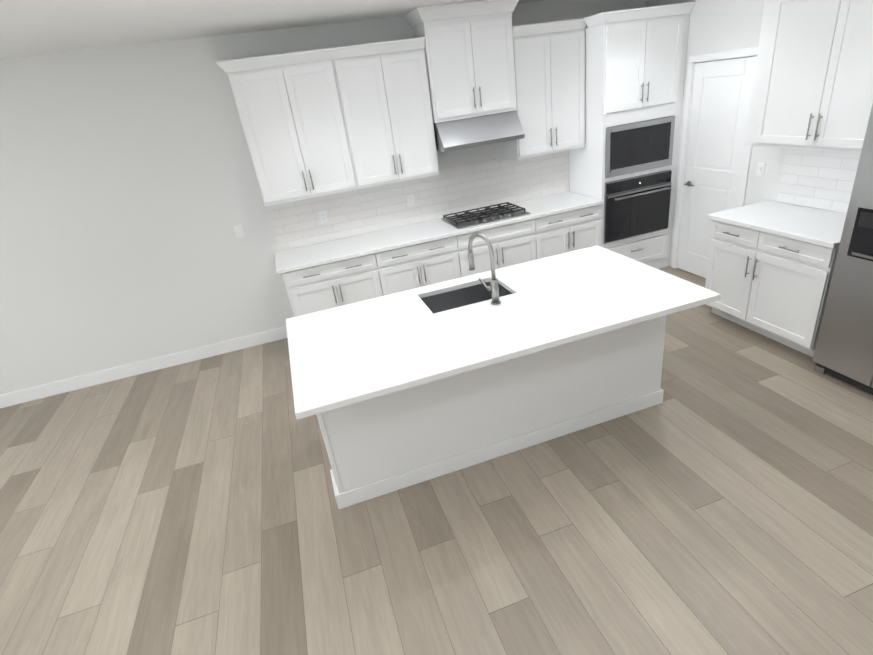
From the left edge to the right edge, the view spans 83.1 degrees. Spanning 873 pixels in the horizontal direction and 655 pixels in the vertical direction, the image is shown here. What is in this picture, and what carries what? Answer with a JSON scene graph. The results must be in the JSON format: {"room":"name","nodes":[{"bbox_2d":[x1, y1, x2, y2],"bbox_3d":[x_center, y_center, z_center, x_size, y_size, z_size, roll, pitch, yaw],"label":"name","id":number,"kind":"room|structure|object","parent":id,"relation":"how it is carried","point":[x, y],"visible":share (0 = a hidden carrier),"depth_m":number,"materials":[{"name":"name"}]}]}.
{"room":"kitchen","nodes":[
{"label":"kitchen","id":0,"kind":"room"},
{"bbox_2d":[0,0,544,58],"bbox_3d":[2.035,-1.320,0.636,14.410,0.060,9.240,-14,26,-13],"label":"ceiling","id":1,"kind":"structure","parent":0,"point":[32,27],"depth_m":3.25,"materials":[{"name":"white paint"}]},
{"bbox_2d":[0,0,645,394],"bbox_3d":[-1.746,-1.142,4.618,8.720,2.740,0.120,-14,26,-13],"label":"wall","id":2,"kind":"structure","parent":0,"point":[130,194],"depth_m":4.29,"materials":[{"name":"white paint"}]},
{"bbox_2d":[0,326,286,407],"bbox_3d":[-1.027,0.797,3.424,8.600,0.130,3.879,-14,26,-13],"label":"baseboard","id":3,"kind":"structure","parent":2,"relation":"attached to","point":[108,375],"depth_m":4.80,"materials":[{"name":"white paint"}]},
{"bbox_2d":[233,225,244,237],"bbox_3d":[-1.850,-0.899,4.609,0.072,0.116,0.016,-14,26,-13],"label":"light switch","id":4,"kind":"object","parent":2,"relation":"attached to","point":[238,230],"visible":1,"depth_m":4.61,"materials":[{"name":"white plastic"}]},
{"bbox_2d":[224,47,367,205],"bbox_3d":[-1.197,-1.728,4.295,0.899,1.132,0.327,-14,26,-13],"label":"upper cabinet","id":5,"kind":"object","parent":2,"relation":"attached to","point":[315,123],"depth_m":4.14,"materials":[{"name":"white paint"}]},
{"bbox_2d":[340,36,439,186],"bbox_3d":[-0.497,-1.909,4.460,0.871,1.132,0.327,-14,26,-13],"label":"upper cabinet","id":6,"kind":"object","parent":2,"relation":"attached to","point":[388,80],"depth_m":4.32,"materials":[{"name":"white paint"}]},
{"bbox_2d":[266,150,568,250],"bbox_3d":[-0.057,-1.348,5.040,3.197,0.484,0.010,-14,26,-13],"label":"backsplash","id":7,"kind":"structure","parent":2,"relation":"attached to","point":[445,191],"depth_m":5.01,"materials":[{"name":"tile"}]},
{"bbox_2d":[318,210,327,222],"bbox_3d":[-1.100,-1.075,4.785,0.072,0.116,0.008,-14,26,-13],"label":"outlet","id":8,"kind":"object","parent":7,"relation":"attached to","point":[323,216],"visible":1,"depth_m":4.78,"materials":[{"name":"white plastic"}]},
{"bbox_2d":[407,194,414,206],"bbox_3d":[-0.259,-1.285,4.986,0.072,0.116,0.008,-14,26,-13],"label":"outlet","id":9,"kind":"object","parent":7,"relation":"attached to","point":[410,200],"visible":1,"depth_m":4.98,"materials":[{"name":"white plastic"}]},
{"bbox_2d":[408,0,519,123],"bbox_3d":[0.265,-2.400,4.483,0.806,0.886,0.376,-14,26,-13],"label":"upper cabinet","id":10,"kind":"object","parent":2,"relation":"attached to","point":[470,47],"depth_m":4.31,"materials":[{"name":"white paint"}]},
{"bbox_2d":[433,110,524,151],"bbox_3d":[0.356,-1.872,4.675,0.799,0.241,0.497,-14,26,-13],"label":"range hood","id":11,"kind":"object","parent":2,"relation":"attached to","point":[452,135],"visible":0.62,"depth_m":4.51,"materials":[{"name":"silver metal"}]},
{"bbox_2d":[504,18,585,159],"bbox_3d":[1.042,-2.306,4.823,0.754,1.132,0.327,-14,26,-13],"label":"upper cabinet","id":12,"kind":"object","parent":2,"relation":"attached to","point":[550,56],"depth_m":4.68,"materials":[{"name":"white paint"}]},
{"bbox_2d":[0,266,872,654],"bbox_3d":[2.392,1.174,1.846,14.410,0.050,9.240,-14,26,-13],"label":"floor","id":13,"kind":"structure","parent":0,"point":[718,500],"depth_m":2.68,"materials":[{"name":"brown wood"}]},
{"bbox_2d":[282,252,389,316],"bbox_3d":[-0.959,-0.310,4.824,0.891,0.876,0.626,-14,26,-13],"label":"base cabinet","id":14,"kind":"object","parent":13,"relation":"on","point":[342,282],"depth_m":4.46,"materials":[{"name":"white paint"}]},
{"bbox_2d":[382,234,469,293],"bbox_3d":[-0.223,-0.500,4.998,0.912,0.876,0.626,-14,26,-13],"label":"base cabinet","id":15,"kind":"object","parent":13,"relation":"on","point":[441,260],"depth_m":4.65,"materials":[{"name":"white paint"}]},
{"bbox_2d":[316,315,665,508],"bbox_3d":[0.308,0.242,3.312,2.255,0.875,0.842,-14,26,-13],"label":"kitchen island","id":16,"kind":"object","parent":13,"relation":"on","point":[390,442],"visible":0.44,"depth_m":2.97,"materials":[{"name":"white paint"}]},
{"bbox_2d":[286,245,720,419],"bbox_3d":[0.297,-0.104,2.976,2.340,0.036,1.160,-14,26,-13],"label":"island countertop","id":17,"kind":"structure","parent":16,"relation":"on","point":[349,354],"depth_m":2.77,"materials":[{"name":"white stone"}]},
{"bbox_2d":[421,282,511,313],"bbox_3d":[0.209,-0.093,3.271,0.616,0.214,0.416,-14,26,-13],"label":"undermount sink","id":18,"kind":"object","parent":17,"relation":"in","point":[445,301],"visible":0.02,"depth_m":3.41,"materials":[{"name":"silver metal"}]},
{"bbox_2d":[468,232,500,304],"bbox_3d":[0.283,-0.367,2.983,0.115,0.427,0.231,-14,26,-13],"label":"faucet","id":19,"kind":"object","parent":17,"relation":"on","point":[493,287],"visible":1,"depth_m":2.95,"materials":[{"name":"grey metal"}]},
{"bbox_2d":[466,217,545,274],"bbox_3d":[0.537,-0.696,5.177,0.942,0.876,0.626,-14,26,-13],"label":"base cabinet","id":20,"kind":"object","parent":13,"relation":"on","point":[519,242],"depth_m":4.83,"materials":[{"name":"white paint"}]},
{"bbox_2d":[542,204,601,256],"bbox_3d":[1.253,-0.880,5.346,0.819,0.876,0.626,-14,26,-13],"label":"base cabinet","id":21,"kind":"object","parent":13,"relation":"on","point":[578,229],"depth_m":4.99,"materials":[{"name":"white paint"}]},
{"bbox_2d":[275,192,603,273],"bbox_3d":[0.055,-0.989,4.869,3.237,0.036,0.647,-14,26,-13],"label":"countertop","id":22,"kind":"structure","parent":21,"relation":"on","point":[307,256],"depth_m":4.71,"materials":[{"name":"white stone"}]},
{"bbox_2d":[441,202,529,228],"bbox_3d":[0.482,-1.136,4.949,0.760,0.046,0.510,-14,26,-13],"label":"gas cooktop","id":23,"kind":"object","parent":22,"relation":"in","point":[467,218],"visible":1,"depth_m":4.88,"materials":[{"name":"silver metal"}]},
{"bbox_2d":[569,2,694,268],"bbox_3d":[1.937,-1.812,5.155,0.955,2.528,0.665,-14,26,-13],"label":"tall cabinet","id":24,"kind":"object","parent":13,"relation":"on","point":[635,61],"visible":0.71,"depth_m":4.64,"materials":[{"name":"white paint"}]},
{"bbox_2d":[604,170,671,243],"bbox_3d":[2.024,-1.336,5.313,0.780,0.622,0.611,-14,26,-13],"label":"wall oven","id":25,"kind":"object","parent":24,"relation":"in","point":[636,206],"visible":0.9,"depth_m":5.08,"materials":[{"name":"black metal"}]},
{"bbox_2d":[605,116,674,177],"bbox_3d":[1.944,-1.869,5.067,0.780,0.467,0.487,-14,26,-13],"label":"built-in microwave","id":26,"kind":"object","parent":24,"relation":"in","point":[634,147],"visible":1,"depth_m":4.85,"materials":[{"name":"silver metal"}]},
{"bbox_2d":[705,220,838,356],"bbox_3d":[2.761,-0.386,3.883,0.662,0.875,0.990,-14,26,-13],"label":"base cabinet","id":27,"kind":"object","parent":13,"relation":"on","point":[773,287],"visible":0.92,"depth_m":3.71,"materials":[{"name":"white paint"}]},
{"bbox_2d":[707,200,846,248],"bbox_3d":[2.705,-0.801,3.699,0.647,0.036,1.042,-14,26,-13],"label":"countertop","id":28,"kind":"structure","parent":27,"relation":"on","point":[820,227],"depth_m":3.68,"materials":[{"name":"white stone"}]},
{"bbox_2d":[812,104,872,394],"bbox_3d":[2.960,-0.386,2.790,0.717,1.770,0.910,-14,26,-13],"label":"refrigerator","id":29,"kind":"object","parent":13,"relation":"on","point":[843,351],"visible":1,"depth_m":3.10,"materials":[{"name":"silver metal"}]},
{"bbox_2d":[646,0,785,265],"bbox_3d":[2.900,-1.456,3.892,0.120,2.740,3.735,-14,26,-13],"label":"wall","id":30,"kind":"structure","parent":0,"point":[715,26],"depth_m":4.25,"materials":[{"name":"white paint"}]},
{"bbox_2d":[671,47,757,267],"bbox_3d":[2.678,-1.471,4.732,0.116,2.096,0.812,-14,26,-13],"label":"door frame","id":31,"kind":"structure","parent":30,"relation":"attached to","point":[731,54],"depth_m":4.71,"materials":[{"name":"white paint"}]},
{"bbox_2d":[677,56,756,277],"bbox_3d":[2.636,-1.433,4.735,0.093,2.021,0.680,-14,26,-13],"label":"pantry door","id":32,"kind":"structure","parent":30,"relation":"in","point":[721,101],"depth_m":4.62,"materials":[{"name":"white paint"}]},
{"bbox_2d":[756,162,765,175],"bbox_3d":[2.775,-1.359,4.220,0.016,0.116,0.072,-14,26,-13],"label":"light switch","id":33,"kind":"object","parent":30,"relation":"attached to","point":[760,168],"visible":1,"depth_m":4.22,"materials":[{"name":"white plastic"}]},
{"bbox_2d":[745,0,872,152],"bbox_3d":[2.723,-1.784,3.269,0.327,1.110,1.126,-14,26,-13],"label":"upper cabinet","id":34,"kind":"object","parent":30,"relation":"attached to","point":[813,84],"visible":1,"depth_m":3.32,"materials":[{"name":"white paint"}]},
{"bbox_2d":[777,148,860,212],"bbox_3d":[2.986,-1.097,3.622,0.010,0.487,0.962,-14,26,-13],"label":"backsplash","id":35,"kind":"structure","parent":30,"relation":"attached to","point":[819,179],"depth_m":3.78,"materials":[{"name":"tile"}]}
]}

